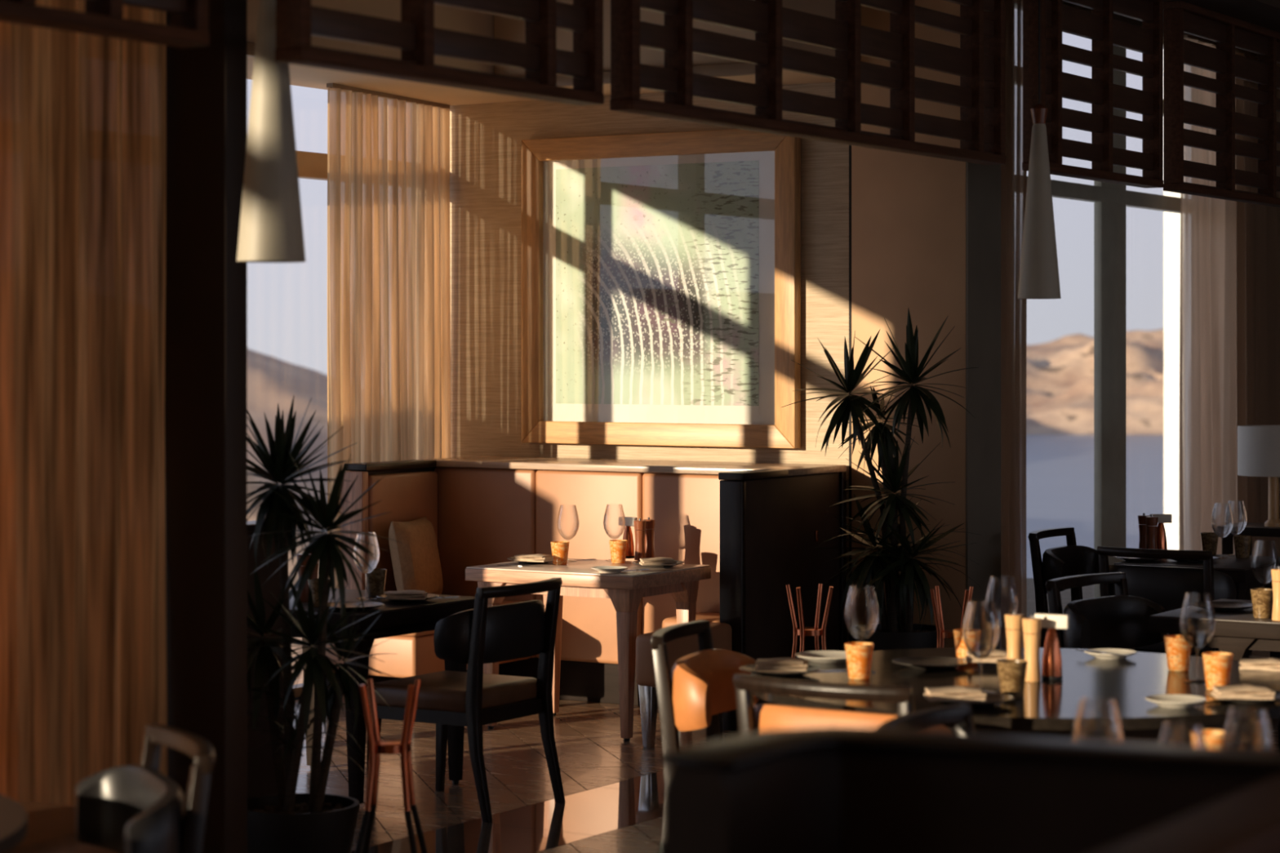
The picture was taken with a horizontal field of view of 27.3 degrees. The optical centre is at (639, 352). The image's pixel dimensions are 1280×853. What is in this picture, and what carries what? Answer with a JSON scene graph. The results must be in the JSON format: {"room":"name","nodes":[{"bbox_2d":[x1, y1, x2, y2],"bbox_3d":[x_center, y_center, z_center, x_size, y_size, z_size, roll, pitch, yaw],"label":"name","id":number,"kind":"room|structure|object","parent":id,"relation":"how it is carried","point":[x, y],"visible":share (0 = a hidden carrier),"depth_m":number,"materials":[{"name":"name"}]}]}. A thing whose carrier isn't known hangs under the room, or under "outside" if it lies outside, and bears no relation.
{"room":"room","nodes":[
{"label":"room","id":0,"kind":"room"},
{"bbox_2d":[164,0,247,852],"bbox_3d":[-1.266,-0.560,7.670,0.245,4.600,0.100,0,0,32],"label":"column","id":1,"kind":"structure","parent":0,"point":[206,320],"depth_m":7.61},
{"bbox_2d":[247,793,359,852],"bbox_3d":[-1.115,1.605,8.600,0.400,0.270,0.400,0,0,32],"label":"pot","id":2,"kind":"object","parent":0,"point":[303,823],"depth_m":8.45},
{"bbox_2d":[449,0,1000,648],"bbox_3d":[0.271,-0.560,13.673,3.292,4.600,0.388,0,0,32],"label":"wall","id":3,"kind":"structure","parent":0,"point":[885,234],"depth_m":12.95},
{"bbox_2d":[521,128,800,448],"bbox_3d":[0.087,-0.321,13.538,1.640,1.598,0.068,0,0,32],"label":"framed picture","id":4,"kind":"object","parent":3,"relation":"attached to","point":[661,272],"visible":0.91,"depth_m":13.52,"materials":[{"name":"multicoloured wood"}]},
{"bbox_2d":[555,160,759,405],"bbox_3d":[0.076,-0.345,13.550,1.220,1.230,0.001,0,0,32],"label":"art print","id":5,"kind":"object","parent":4,"relation":"attached to","point":[657,266],"depth_m":13.54},
{"bbox_2d":[247,0,1279,106],"bbox_3d":[-0.473,-2.135,3.231,13.000,1.650,33.000,0,0,32],"label":"ceiling","id":6,"kind":"structure","parent":0,"point":[1263,13],"depth_m":12.80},
{"bbox_2d":[0,0,168,806],"bbox_3d":[-1.668,-0.560,7.230,0.154,4.560,1.070,0,0,32],"label":"curtain","id":7,"kind":"object","parent":6,"relation":"hanging from","point":[83,654],"visible":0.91,"depth_m":7.43,"materials":[{"name":"brown fabric"}]},
{"bbox_2d":[0,0,208,48],"bbox_3d":[-1.363,-1.190,6.053,0.090,0.880,1.031,0,0,32],"label":"screen","id":8,"kind":"object","parent":6,"relation":"hanging from","point":[188,28],"visible":1,"depth_m":6.21,"materials":[{"name":"brown wood"}]},
{"bbox_2d":[236,0,306,262],"bbox_3d":[-0.999,-1.015,7.150,0.186,1.540,0.186,0,0,32],"label":"pendant lamp","id":9,"kind":"object","parent":6,"relation":"hanging from","point":[271,226],"visible":0.93,"depth_m":7.09,"materials":[{"name":"white"}]},
{"bbox_2d":[326,83,450,588],"bbox_3d":[-1.291,0.195,13.653,0.101,3.050,1.300,0,0,22],"label":"curtain","id":10,"kind":"object","parent":6,"relation":"hanging from","point":[388,272],"visible":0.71,"depth_m":13.64,"materials":[{"name":"beige fabric"}]},
{"bbox_2d":[275,0,604,106],"bbox_3d":[-0.526,-1.190,7.408,0.090,0.880,1.446,0,0,32],"label":"screen","id":11,"kind":"object","parent":6,"relation":"hanging from","point":[417,38],"visible":1,"depth_m":7.43,"materials":[{"name":"brown wood"}]},
{"bbox_2d":[609,0,1005,164],"bbox_3d":[0.684,-1.190,9.367,0.090,0.880,2.820,0,0,32],"label":"screen","id":12,"kind":"object","parent":6,"relation":"hanging from","point":[980,61],"visible":1,"depth_m":9.33,"materials":[{"name":"brown wood"}]},
{"bbox_2d":[1000,0,1026,647],"bbox_3d":[2.012,-0.140,14.298,0.061,3.720,0.351,0,0,32],"label":"curtain","id":13,"kind":"object","parent":6,"relation":"hanging from","point":[1013,178],"visible":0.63,"depth_m":14.26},
{"bbox_2d":[1017,0,1061,298],"bbox_3d":[1.606,-0.931,10.620,0.173,1.432,0.173,0,0,32],"label":"pendant lamp","id":14,"kind":"object","parent":6,"relation":"hanging from","point":[1039,278],"visible":1,"depth_m":10.57,"materials":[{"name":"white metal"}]},
{"bbox_2d":[1022,0,1163,188],"bbox_3d":[1.983,-1.190,11.470,0.090,0.880,1.402,0,0,32],"label":"screen","id":15,"kind":"object","parent":6,"relation":"hanging from","point":[1099,25],"visible":0.91,"depth_m":11.49,"materials":[{"name":"brown wood"}]},
{"bbox_2d":[1163,0,1279,208],"bbox_3d":[3.060,-1.190,13.214,0.090,0.880,2.244,0,0,32],"label":"screen","id":16,"kind":"object","parent":6,"relation":"hanging from","point":[1180,17],"visible":0.98,"depth_m":12.81,"materials":[{"name":"brown wood"}]},
{"bbox_2d":[293,577,1279,852],"bbox_3d":[-0.526,1.840,3.145,13.200,0.200,33.200,0,0,32],"label":"floor","id":17,"kind":"structure","parent":0,"point":[613,787],"depth_m":10.56,"materials":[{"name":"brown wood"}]},
{"bbox_2d":[0,794,27,852],"bbox_3d":[-2.050,1.365,5.474,1.520,0.750,1.520,0,0,32],"label":"round table","id":18,"kind":"object","parent":17,"relation":"on","point":[13,816],"visible":1,"depth_m":5.56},
{"bbox_2d":[5,800,119,852],"bbox_3d":[-1.598,1.460,6.624,0.540,0.560,0.620,0,0,26],"label":"seat","id":19,"kind":"object","parent":17,"relation":"on","point":[51,827],"visible":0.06,"depth_m":6.51,"materials":[{"name":"brown leather"}]},
{"bbox_2d":[75,724,215,852],"bbox_3d":[-1.266,1.306,5.857,0.614,0.868,0.634,0,0,-23],"label":"dining chair","id":20,"kind":"object","parent":17,"relation":"on","point":[129,808],"visible":1,"depth_m":5.98,"materials":[{"name":"black leather"}]},
{"bbox_2d":[247,394,401,852],"bbox_3d":[-1.087,0.939,8.612,0.879,1.602,0.620,0,0,43],"label":"dracaena","id":21,"kind":"object","parent":17,"relation":"on","point":[286,821],"visible":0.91,"depth_m":8.53,"materials":[{"name":"green plant"}]},
{"bbox_2d":[288,587,475,806],"bbox_3d":[-1.224,1.365,10.559,0.900,0.750,0.820,0,0,32],"label":"dining table","id":22,"kind":"object","parent":17,"relation":"on","point":[402,618],"visible":0.24,"depth_m":10.22,"materials":[{"name":"black wood"}]},
{"bbox_2d":[352,532,379,599],"bbox_3d":[-1.099,0.857,10.602,0.107,0.265,0.107,0,0,32],"label":"wine glass","id":23,"kind":"object","parent":22,"relation":"on","point":[357,537],"visible":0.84,"depth_m":10.58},
{"bbox_2d":[352,532,379,573],"bbox_3d":[-1.099,0.807,10.602,0.107,0.165,0.107,0,0,32],"label":"bowl","id":24,"kind":"object","parent":23,"relation":"on","point":[378,550],"depth_m":10.58,"materials":[{"name":"clear glass"}]},
{"bbox_2d":[364,568,386,595],"bbox_3d":[-1.074,0.936,10.741,0.088,0.106,0.088,0,0,32],"label":"candle cup","id":25,"kind":"object","parent":22,"relation":"on","point":[375,586],"visible":0.89,"depth_m":10.71,"materials":[{"name":"brown metal"}]},
{"bbox_2d":[376,593,439,602],"bbox_3d":[-0.923,0.979,10.499,0.250,0.021,0.250,0,0,32],"label":"plate","id":26,"kind":"object","parent":22,"relation":"on","point":[430,596],"visible":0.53,"depth_m":10.44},
{"bbox_2d":[385,590,427,599],"bbox_3d":[-0.917,0.953,10.376,0.158,0.030,0.105,0,0,2],"label":"napkin","id":27,"kind":"object","parent":26,"relation":"on","point":[403,594],"visible":1,"depth_m":10.33,"materials":[{"name":"fabric"}]},
{"bbox_2d":[355,678,427,852],"bbox_3d":[-0.756,1.370,8.000,0.286,0.744,0.286,0,0,3],"label":"stand","id":28,"kind":"object","parent":17,"relation":"on","point":[377,747],"visible":1,"depth_m":7.94,"materials":[{"name":"wood"}]},
{"bbox_2d":[365,577,565,822],"bbox_3d":[-0.662,1.306,10.129,0.614,0.868,0.634,0,0,32],"label":"dining chair","id":29,"kind":"object","parent":17,"relation":"on","point":[473,699],"visible":0.94,"depth_m":9.97,"materials":[{"name":"brown wood"}]},
{"bbox_2d":[325,455,846,747],"bbox_3d":[-0.360,1.147,12.819,2.195,1.186,1.715,0,0,32],"label":"booth","id":30,"kind":"object","parent":17,"relation":"on","point":[755,525],"visible":0.56,"depth_m":12.93,"materials":[{"name":"leather"}]},
{"bbox_2d":[368,471,437,591],"bbox_3d":[-1.207,0.925,13.328,0.060,0.630,0.570,0,0,32],"label":"cushion","id":31,"kind":"object","parent":30,"relation":"on","point":[409,495],"depth_m":13.23,"materials":[{"name":"fabric"}]},
{"bbox_2d":[388,515,443,594],"bbox_3d":[-1.116,1.038,13.161,0.179,0.415,0.440,0,0,17],"label":"pillow","id":32,"kind":"object","parent":30,"relation":"on","point":[415,561],"visible":0.9,"depth_m":13.01,"materials":[{"name":"fabric"}]},
{"bbox_2d":[398,600,521,636],"bbox_3d":[-1.042,1.295,12.967,0.600,0.090,1.010,0,0,32],"label":"seat cushion","id":33,"kind":"object","parent":30,"relation":"on","point":[427,633],"depth_m":12.49,"materials":[{"name":"leather"}]},
{"bbox_2d":[662,612,719,628],"bbox_3d":[0.326,1.315,12.498,0.320,0.130,0.370,0,0,32],"label":"seat cushion","id":34,"kind":"object","parent":30,"relation":"on","point":[709,616],"depth_m":12.42,"materials":[{"name":"leather"}]},
{"bbox_2d":[465,558,711,741],"bbox_3d":[-0.237,1.365,12.223,0.910,0.750,0.690,0,0,32],"label":"dining table","id":35,"kind":"object","parent":17,"relation":"on","point":[626,589],"visible":0.74,"depth_m":11.96,"materials":[{"name":"brown wood"}]},
{"bbox_2d":[551,541,568,564],"bbox_3d":[-0.373,0.936,12.299,0.088,0.106,0.088,0,0,32],"label":"candle cup","id":36,"kind":"object","parent":35,"relation":"on","point":[559,548],"visible":1,"depth_m":12.27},
{"bbox_2d":[556,504,579,561],"bbox_3d":[-0.341,0.857,12.511,0.107,0.265,0.107,0,0,32],"label":"wine glass","id":37,"kind":"object","parent":35,"relation":"on","point":[578,523],"visible":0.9,"depth_m":12.49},
{"bbox_2d":[556,504,579,539],"bbox_3d":[-0.341,0.807,12.511,0.107,0.165,0.107,0,0,32],"label":"bowl","id":38,"kind":"object","parent":37,"relation":"on","point":[578,523],"depth_m":12.49,"materials":[{"name":"clear glass"}]},
{"bbox_2d":[603,503,625,560],"bbox_3d":[-0.122,0.857,12.559,0.107,0.265,0.107,0,0,32],"label":"wine glass","id":39,"kind":"object","parent":35,"relation":"on","point":[604,519],"visible":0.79,"depth_m":12.54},
{"bbox_2d":[603,503,625,538],"bbox_3d":[-0.122,0.807,12.559,0.107,0.165,0.107,0,0,32],"label":"bowl","id":40,"kind":"object","parent":39,"relation":"on","point":[604,519],"depth_m":12.54,"materials":[{"name":"clear glass"}]},
{"bbox_2d":[608,539,627,563],"bbox_3d":[-0.101,0.936,12.392,0.088,0.106,0.088,0,0,32],"label":"candle cup","id":41,"kind":"object","parent":35,"relation":"on","point":[618,548],"visible":1,"depth_m":12.36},
{"bbox_2d":[618,516,637,558],"bbox_3d":[-0.058,0.891,12.681,0.104,0.197,0.064,0,0,43],"label":"card holder","id":42,"kind":"object","parent":35,"relation":"on","point":[628,535],"visible":0.76,"depth_m":12.66,"materials":[{"name":"orange metal"}]},
{"bbox_2d":[633,518,646,560],"bbox_3d":[0.000,0.889,12.559,0.060,0.200,0.060,0,0,32],"label":"pepper mill","id":43,"kind":"object","parent":35,"relation":"on","point":[639,525],"visible":0.88,"depth_m":12.54,"materials":[{"name":"brown wood"}]},
{"bbox_2d":[643,517,654,558],"bbox_3d":[0.042,0.889,12.632,0.060,0.200,0.060,0,0,32],"label":"pepper mill","id":44,"kind":"object","parent":35,"relation":"on","point":[650,525],"visible":0.91,"depth_m":12.61,"materials":[{"name":"brown wood"}]},
{"bbox_2d":[650,619,759,852],"bbox_3d":[0.362,1.306,8.269,0.614,0.868,0.634,0,0,18],"label":"dining chair","id":45,"kind":"object","parent":17,"relation":"on","point":[700,687],"visible":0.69,"depth_m":8.10,"materials":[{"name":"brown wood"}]},
{"bbox_2d":[786,583,833,658],"bbox_3d":[0.726,1.370,11.300,0.286,0.744,0.286,0,0,-14],"label":"stand","id":46,"kind":"object","parent":17,"relation":"on","point":[803,631],"visible":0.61,"depth_m":11.26,"materials":[{"name":"wood"}]},
{"bbox_2d":[733,673,951,735],"bbox_3d":[0.617,1.306,7.224,0.634,0.868,0.614,0,0,33],"label":"dining chair","id":47,"kind":"object","parent":17,"relation":"on","point":[751,717],"visible":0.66,"depth_m":7.02,"materials":[{"name":"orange leather"}]},
{"bbox_2d":[782,308,981,650],"bbox_3d":[1.183,0.768,12.300,0.868,1.944,0.852,0,0,-27],"label":"dracaena","id":48,"kind":"object","parent":17,"relation":"on","point":[896,631],"visible":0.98,"depth_m":12.24,"materials":[{"name":"green plant"}]},
{"bbox_2d":[850,622,936,650],"bbox_3d":[1.205,1.515,12.350,0.440,0.450,0.440,0,0,32],"label":"pot","id":49,"kind":"object","parent":17,"relation":"on","point":[886,636],"depth_m":12.18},
{"bbox_2d":[877,703,975,733],"bbox_3d":[0.894,1.306,6.203,0.614,0.868,0.634,0,0,29],"label":"dining chair","id":50,"kind":"object","parent":17,"relation":"on","point":[962,714],"visible":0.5,"depth_m":6.44,"materials":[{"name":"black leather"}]},
{"bbox_2d":[929,585,973,648],"bbox_3d":[1.324,1.370,11.200,0.286,0.744,0.286,0,0,15],"label":"stand","id":51,"kind":"object","parent":17,"relation":"on","point":[942,633],"visible":0.4,"depth_m":11.16,"materials":[{"name":"wood"}]},
{"bbox_2d":[658,725,1279,852],"bbox_3d":[0.277,1.150,2.931,1.220,1.180,2.079,0,0,32],"label":"seating","id":52,"kind":"object","parent":17,"relation":"on","point":[820,789],"visible":1,"depth_m":3.73,"materials":[{"name":"leather"}]},
{"bbox_2d":[750,647,1279,745],"bbox_3d":[1.190,1.365,7.998,1.720,0.750,1.720,0,0,32],"label":"round table","id":53,"kind":"object","parent":17,"relation":"on","point":[1046,708],"visible":0.42,"depth_m":7.58,"materials":[{"name":"brown wood"}]},
{"bbox_2d":[739,663,820,677],"bbox_3d":[0.430,0.979,8.103,0.250,0.021,0.250,0,0,32],"label":"plate","id":54,"kind":"object","parent":53,"relation":"on","point":[748,668],"visible":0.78,"depth_m":8.05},
{"bbox_2d":[755,657,808,671],"bbox_3d":[0.434,0.953,8.070,0.158,0.030,0.106,0,0,7],"label":"napkin","id":55,"kind":"object","parent":54,"relation":"on","point":[776,664],"visible":1,"depth_m":8.02,"materials":[{"name":"fabric"}]},
{"bbox_2d":[794,650,846,662],"bbox_3d":[0.605,0.979,8.460,0.220,0.021,0.220,0,0,32],"label":"plate","id":56,"kind":"object","parent":53,"relation":"on","point":[818,656],"visible":0.8,"depth_m":8.50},
{"bbox_2d":[844,642,873,679],"bbox_3d":[0.664,0.936,8.003,0.088,0.106,0.088,0,0,32],"label":"candle cup","id":57,"kind":"object","parent":53,"relation":"on","point":[859,655],"visible":1,"depth_m":7.97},
{"bbox_2d":[844,585,879,673],"bbox_3d":[0.685,0.857,8.163,0.107,0.265,0.107,0,0,32],"label":"wine glass","id":58,"kind":"object","parent":53,"relation":"on","point":[856,637],"visible":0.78,"depth_m":8.14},
{"bbox_2d":[844,585,879,639],"bbox_3d":[0.685,0.807,8.163,0.107,0.165,0.107,0,0,32],"label":"bowl","id":59,"kind":"object","parent":58,"relation":"on","point":[856,637],"depth_m":8.14,"materials":[{"name":"clear glass"}]},
{"bbox_2d":[892,656,970,670],"bbox_3d":[0.917,0.979,8.288,0.250,0.021,0.250,0,0,32],"label":"plate","id":60,"kind":"object","parent":53,"relation":"on","point":[928,663],"visible":0.99,"depth_m":8.32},
{"bbox_2d":[953,628,981,664],"bbox_3d":[1.040,0.936,8.394,0.088,0.106,0.088,0,0,32],"label":"candle cup","id":61,"kind":"object","parent":53,"relation":"on","point":[972,635],"visible":0.68,"depth_m":8.36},
{"bbox_2d":[936,691,1014,707],"bbox_3d":[0.926,0.979,7.421,0.250,0.021,0.250,0,0,32],"label":"plate","id":62,"kind":"object","parent":53,"relation":"on","point":[992,699],"visible":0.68,"depth_m":7.40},
{"bbox_2d":[924,685,986,701],"bbox_3d":[0.880,0.953,7.381,0.158,0.030,0.105,0,0,-3],"label":"napkin","id":63,"kind":"object","parent":62,"relation":"on","point":[954,693],"visible":1,"depth_m":7.33,"materials":[{"name":"fabric"}]},
{"bbox_2d":[962,600,999,692],"bbox_3d":[0.990,0.857,7.665,0.107,0.265,0.107,0,0,32],"label":"wine glass","id":64,"kind":"object","parent":53,"relation":"on","point":[988,653],"visible":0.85,"depth_m":7.65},
{"bbox_2d":[962,600,999,658],"bbox_3d":[0.990,0.807,7.665,0.107,0.165,0.107,0,0,32],"label":"bowl","id":65,"kind":"object","parent":64,"relation":"on","point":[988,653],"depth_m":7.65,"materials":[{"name":"clear glass"}]},
{"bbox_2d":[965,649,1007,662],"bbox_3d":[1.105,0.953,8.279,0.158,0.030,0.105,0,0,2],"label":"napkin","id":66,"kind":"object","parent":53,"relation":"on","point":[996,655],"visible":0.59,"depth_m":8.23,"materials":[{"name":"fabric"}]},
{"bbox_2d":[996,658,1027,698],"bbox_3d":[1.065,0.936,7.559,0.088,0.106,0.088,0,0,32],"label":"candle cup","id":67,"kind":"object","parent":53,"relation":"on","point":[1011,673],"visible":0.89,"depth_m":7.53,"materials":[{"name":"beige stone"}]},
{"bbox_2d":[1004,610,1024,659],"bbox_3d":[1.143,0.889,8.063,0.060,0.200,0.060,0,0,32],"label":"pepper mill","id":68,"kind":"object","parent":53,"relation":"on","point":[1014,625],"visible":0.78,"depth_m":8.04,"materials":[{"name":"brown wood"}]},
{"bbox_2d":[1022,614,1041,681],"bbox_3d":[1.180,0.889,7.945,0.060,0.200,0.060,0,0,32],"label":"pepper mill","id":69,"kind":"object","parent":53,"relation":"on","point":[1032,626],"visible":0.95,"depth_m":7.92,"materials":[{"name":"brown wood"}]},
{"bbox_2d":[1034,613,1069,680],"bbox_3d":[1.246,0.891,7.984,0.104,0.197,0.064,0,0,26],"label":"card holder","id":70,"kind":"object","parent":53,"relation":"on","point":[1051,668],"visible":0.98,"depth_m":7.96,"materials":[{"name":"orange metal"}]},
{"bbox_2d":[1084,648,1137,659],"bbox_3d":[1.523,0.979,8.548,0.170,0.021,0.170,0,0,32],"label":"plate","id":71,"kind":"object","parent":53,"relation":"on","point":[1122,651],"visible":0.94,"depth_m":8.54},
{"bbox_2d":[1145,694,1206,707],"bbox_3d":[1.500,0.979,7.388,0.170,0.021,0.170,0,0,32],"label":"plate","id":72,"kind":"object","parent":53,"relation":"on","point":[1163,700],"visible":1,"depth_m":7.41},
{"bbox_2d":[1164,635,1192,671],"bbox_3d":[1.673,0.936,8.204,0.088,0.106,0.088,0,0,32],"label":"candle cup","id":73,"kind":"object","parent":53,"relation":"on","point":[1178,651],"visible":0.98,"depth_m":8.17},
{"bbox_2d":[1179,592,1215,683],"bbox_3d":[1.674,0.857,7.926,0.107,0.265,0.107,0,0,32],"label":"wine glass","id":74,"kind":"object","parent":53,"relation":"on","point":[1189,681],"visible":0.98,"depth_m":7.91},
{"bbox_2d":[1179,592,1215,648],"bbox_3d":[1.674,0.807,7.926,0.107,0.165,0.107,0,0,32],"label":"bowl","id":75,"kind":"object","parent":74,"relation":"on","point":[1204,644],"depth_m":7.91,"materials":[{"name":"clear glass"}]},
{"bbox_2d":[1202,652,1232,690],"bbox_3d":[1.693,0.936,7.738,0.088,0.106,0.088,0,0,32],"label":"candle cup","id":76,"kind":"object","parent":53,"relation":"on","point":[1217,665],"visible":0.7,"depth_m":7.71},
{"bbox_2d":[1204,689,1279,704],"bbox_3d":[1.729,0.979,7.489,0.250,0.021,0.250,0,0,32],"label":"plate","id":77,"kind":"object","parent":53,"relation":"on","point":[1277,697],"visible":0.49,"depth_m":7.42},
{"bbox_2d":[1211,684,1275,699],"bbox_3d":[1.693,0.953,7.415,0.158,0.030,0.105,0,0,2],"label":"napkin","id":78,"kind":"object","parent":77,"relation":"on","point":[1245,691],"visible":1,"depth_m":7.37,"materials":[{"name":"fabric"}]},
{"bbox_2d":[1239,657,1279,671],"bbox_3d":[1.955,0.974,8.245,0.158,0.030,0.105,0,0,17],"label":"napkin","id":79,"kind":"object","parent":53,"relation":"on","point":[1262,664],"visible":1,"depth_m":8.21,"materials":[{"name":"fabric"}]},
{"bbox_2d":[1028,526,1099,648],"bbox_3d":[2.229,1.306,12.819,0.614,0.868,0.634,0,0,30],"label":"dining chair","id":80,"kind":"object","parent":17,"relation":"on","point":[1070,559],"visible":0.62,"depth_m":12.83,"materials":[{"name":"black leather"}]},
{"bbox_2d":[1045,572,1166,650],"bbox_3d":[1.920,1.306,10.109,0.614,0.868,0.634,0,0,41],"label":"dining chair","id":81,"kind":"object","parent":17,"relation":"on","point":[1121,620],"visible":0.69,"depth_m":10.28,"materials":[{"name":"leather"}]},
{"bbox_2d":[1096,546,1236,657],"bbox_3d":[2.416,1.306,11.943,0.634,0.868,0.614,0,0,32],"label":"dining chair","id":82,"kind":"object","parent":17,"relation":"on","point":[1167,587],"visible":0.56,"depth_m":11.70,"materials":[{"name":"wood"}]},
{"bbox_2d":[1114,554,1279,657],"bbox_3d":[2.700,1.365,12.554,0.640,0.750,0.800,0,0,32],"label":"dining table","id":83,"kind":"object","parent":17,"relation":"on","point":[1240,571],"visible":0.16,"depth_m":12.31,"materials":[{"name":"black wood"}]},
{"bbox_2d":[1146,514,1158,549],"bbox_3d":[2.493,0.889,12.856,0.060,0.200,0.060,0,0,32],"label":"pepper mill","id":84,"kind":"object","parent":83,"relation":"on","point":[1151,522],"visible":0.86,"depth_m":12.84,"materials":[{"name":"brown wood"}]},
{"bbox_2d":[1150,514,1171,549],"bbox_3d":[2.546,0.891,12.906,0.104,0.197,0.064,0,0,3],"label":"card holder","id":85,"kind":"object","parent":83,"relation":"on","point":[1162,518],"visible":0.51,"depth_m":12.89,"materials":[{"name":"orange metal"}]},
{"bbox_2d":[1211,502,1233,559],"bbox_3d":[2.792,0.857,12.656,0.107,0.265,0.107,0,0,32],"label":"wine glass","id":86,"kind":"object","parent":83,"relation":"on","point":[1212,515],"visible":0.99,"depth_m":12.64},
{"bbox_2d":[1211,502,1233,537],"bbox_3d":[2.792,0.807,12.656,0.107,0.165,0.107,0,0,32],"label":"bowl","id":87,"kind":"object","parent":86,"relation":"on","point":[1212,515],"depth_m":12.64,"materials":[{"name":"clear glass"}]},
{"bbox_2d":[1224,500,1247,555],"bbox_3d":[2.902,0.857,12.856,0.107,0.265,0.107,0,0,32],"label":"wine glass","id":88,"kind":"object","parent":83,"relation":"on","point":[1246,517],"visible":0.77,"depth_m":12.84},
{"bbox_2d":[1224,500,1247,534],"bbox_3d":[2.902,0.807,12.856,0.107,0.165,0.107,0,0,32],"label":"bowl","id":89,"kind":"object","parent":88,"relation":"on","point":[1246,517],"depth_m":12.84,"materials":[{"name":"clear glass"}]},
{"bbox_2d":[1233,535,1251,558],"bbox_3d":[2.899,0.936,12.706,0.088,0.106,0.088,0,0,32],"label":"candle cup","id":90,"kind":"object","parent":83,"relation":"on","point":[1242,543],"visible":1,"depth_m":12.67,"materials":[{"name":"brown metal"}]},
{"bbox_2d":[1148,598,1279,751],"bbox_3d":[2.534,1.365,10.012,0.970,0.750,0.800,0,0,32],"label":"dining table","id":91,"kind":"object","parent":17,"relation":"on","point":[1237,633],"visible":0.61,"depth_m":9.81,"materials":[{"name":"black wood"}]},
{"bbox_2d":[1191,601,1252,611],"bbox_3d":[2.243,0.979,10.141,0.250,0.021,0.250,0,0,32],"label":"plate","id":92,"kind":"object","parent":91,"relation":"on","point":[1217,606],"visible":0.92,"depth_m":10.18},
{"bbox_2d":[1250,588,1273,618],"bbox_3d":[2.319,0.936,9.835,0.088,0.106,0.088,0,0,32],"label":"candle cup","id":93,"kind":"object","parent":91,"relation":"on","point":[1262,600],"visible":1,"depth_m":9.80,"materials":[{"name":"brown metal"}]},
{"bbox_2d":[1250,540,1279,610],"bbox_3d":[2.400,0.857,10.141,0.107,0.265,0.107,0,0,32],"label":"wine glass","id":94,"kind":"object","parent":91,"relation":"on","point":[1255,544],"visible":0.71,"depth_m":10.13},
{"bbox_2d":[1250,540,1279,583],"bbox_3d":[2.400,0.807,10.141,0.107,0.165,0.107,0,0,32],"label":"bowl","id":95,"kind":"object","parent":94,"relation":"on","point":[1252,555],"depth_m":10.13,"materials":[{"name":"clear glass"}]},
{"bbox_2d":[1271,565,1279,621],"bbox_3d":[2.360,0.889,9.747,0.060,0.200,0.060,0,0,32],"label":"pepper mill","id":96,"kind":"object","parent":91,"relation":"on","point":[1275,573],"visible":1,"depth_m":9.73,"materials":[{"name":"brown wood"}]},
{"bbox_2d":[1217,522,1279,599],"bbox_3d":[3.874,1.365,14.885,1.150,0.750,0.400,0,0,32],"label":"console table","id":97,"kind":"object","parent":17,"relation":"on","point":[1252,529],"visible":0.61,"depth_m":14.99,"materials":[{"name":"brown wood"}]},
{"bbox_2d":[1237,425,1279,527],"bbox_3d":[3.600,0.705,15.000,0.400,0.570,0.400,0,0,32],"label":"table lamp","id":98,"kind":"object","parent":97,"relation":"on","point":[1258,446],"visible":1,"depth_m":14.87,"materials":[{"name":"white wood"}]},
{"bbox_3d":[1.528,1.365,5.462,1.140,0.750,1.500,0,0,32],"label":"dining table","id":99,"kind":"object","parent":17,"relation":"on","visible":0},
{"bbox_2d":[1190,729,1228,747],"bbox_3d":[1.324,0.936,6.138,0.088,0.106,0.088,0,0,32],"label":"candle cup","id":100,"kind":"object","parent":99,"relation":"on","point":[1213,738],"visible":0.3,"depth_m":6.11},
{"bbox_2d":[1062,0,1257,54],"bbox_3d":[2.962,-0.610,16.253,0.200,4.700,6.830,0,0,32],"label":"wall","id":101,"kind":"structure","parent":0,"point":[1117,17],"depth_m":16.00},
{"bbox_2d":[1026,45,1180,597],"bbox_3d":[2.876,-0.130,16.113,0.100,3.740,3.320,0,0,32],"label":"window","id":102,"kind":"structure","parent":101,"relation":"in","point":[1111,201],"depth_m":16.04,"materials":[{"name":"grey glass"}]},
{"bbox_2d":[1178,34,1279,588],"bbox_3d":[4.127,-0.140,17.759,0.136,3.720,2.664,0,0,32],"label":"curtain","id":103,"kind":"object","parent":101,"relation":"hanging from","point":[1229,303],"visible":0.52,"depth_m":17.13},
{"bbox_3d":[-7.862,-0.610,3.446,0.200,4.700,25.600,0,0,32],"label":"wall","id":104,"kind":"structure","parent":0,"visible":0},
{"bbox_2d":[293,151,327,697],"bbox_3d":[-3.094,0.140,11.167,0.140,3.200,7.430,0,0,32],"label":"window","id":105,"kind":"structure","parent":104,"relation":"in","point":[312,166],"depth_m":13.40,"materials":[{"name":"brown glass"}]},
{"label":"outside","id":106,"kind":"structure","parent":0,"visible":0},
{"bbox_2d":[247,328,1164,684],"bbox_3d":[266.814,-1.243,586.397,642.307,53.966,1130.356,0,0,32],"label":"hills","id":107,"kind":"structure","parent":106,"point":[1060,372],"depth_m":705.94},
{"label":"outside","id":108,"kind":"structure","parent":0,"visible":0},
{"bbox_2d":[1026,435,1164,577],"bbox_3d":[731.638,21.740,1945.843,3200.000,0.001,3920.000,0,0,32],"label":"sea","id":109,"kind":"structure","parent":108,"point":[1060,468],"depth_m":433.64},
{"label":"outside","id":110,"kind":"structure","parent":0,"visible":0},
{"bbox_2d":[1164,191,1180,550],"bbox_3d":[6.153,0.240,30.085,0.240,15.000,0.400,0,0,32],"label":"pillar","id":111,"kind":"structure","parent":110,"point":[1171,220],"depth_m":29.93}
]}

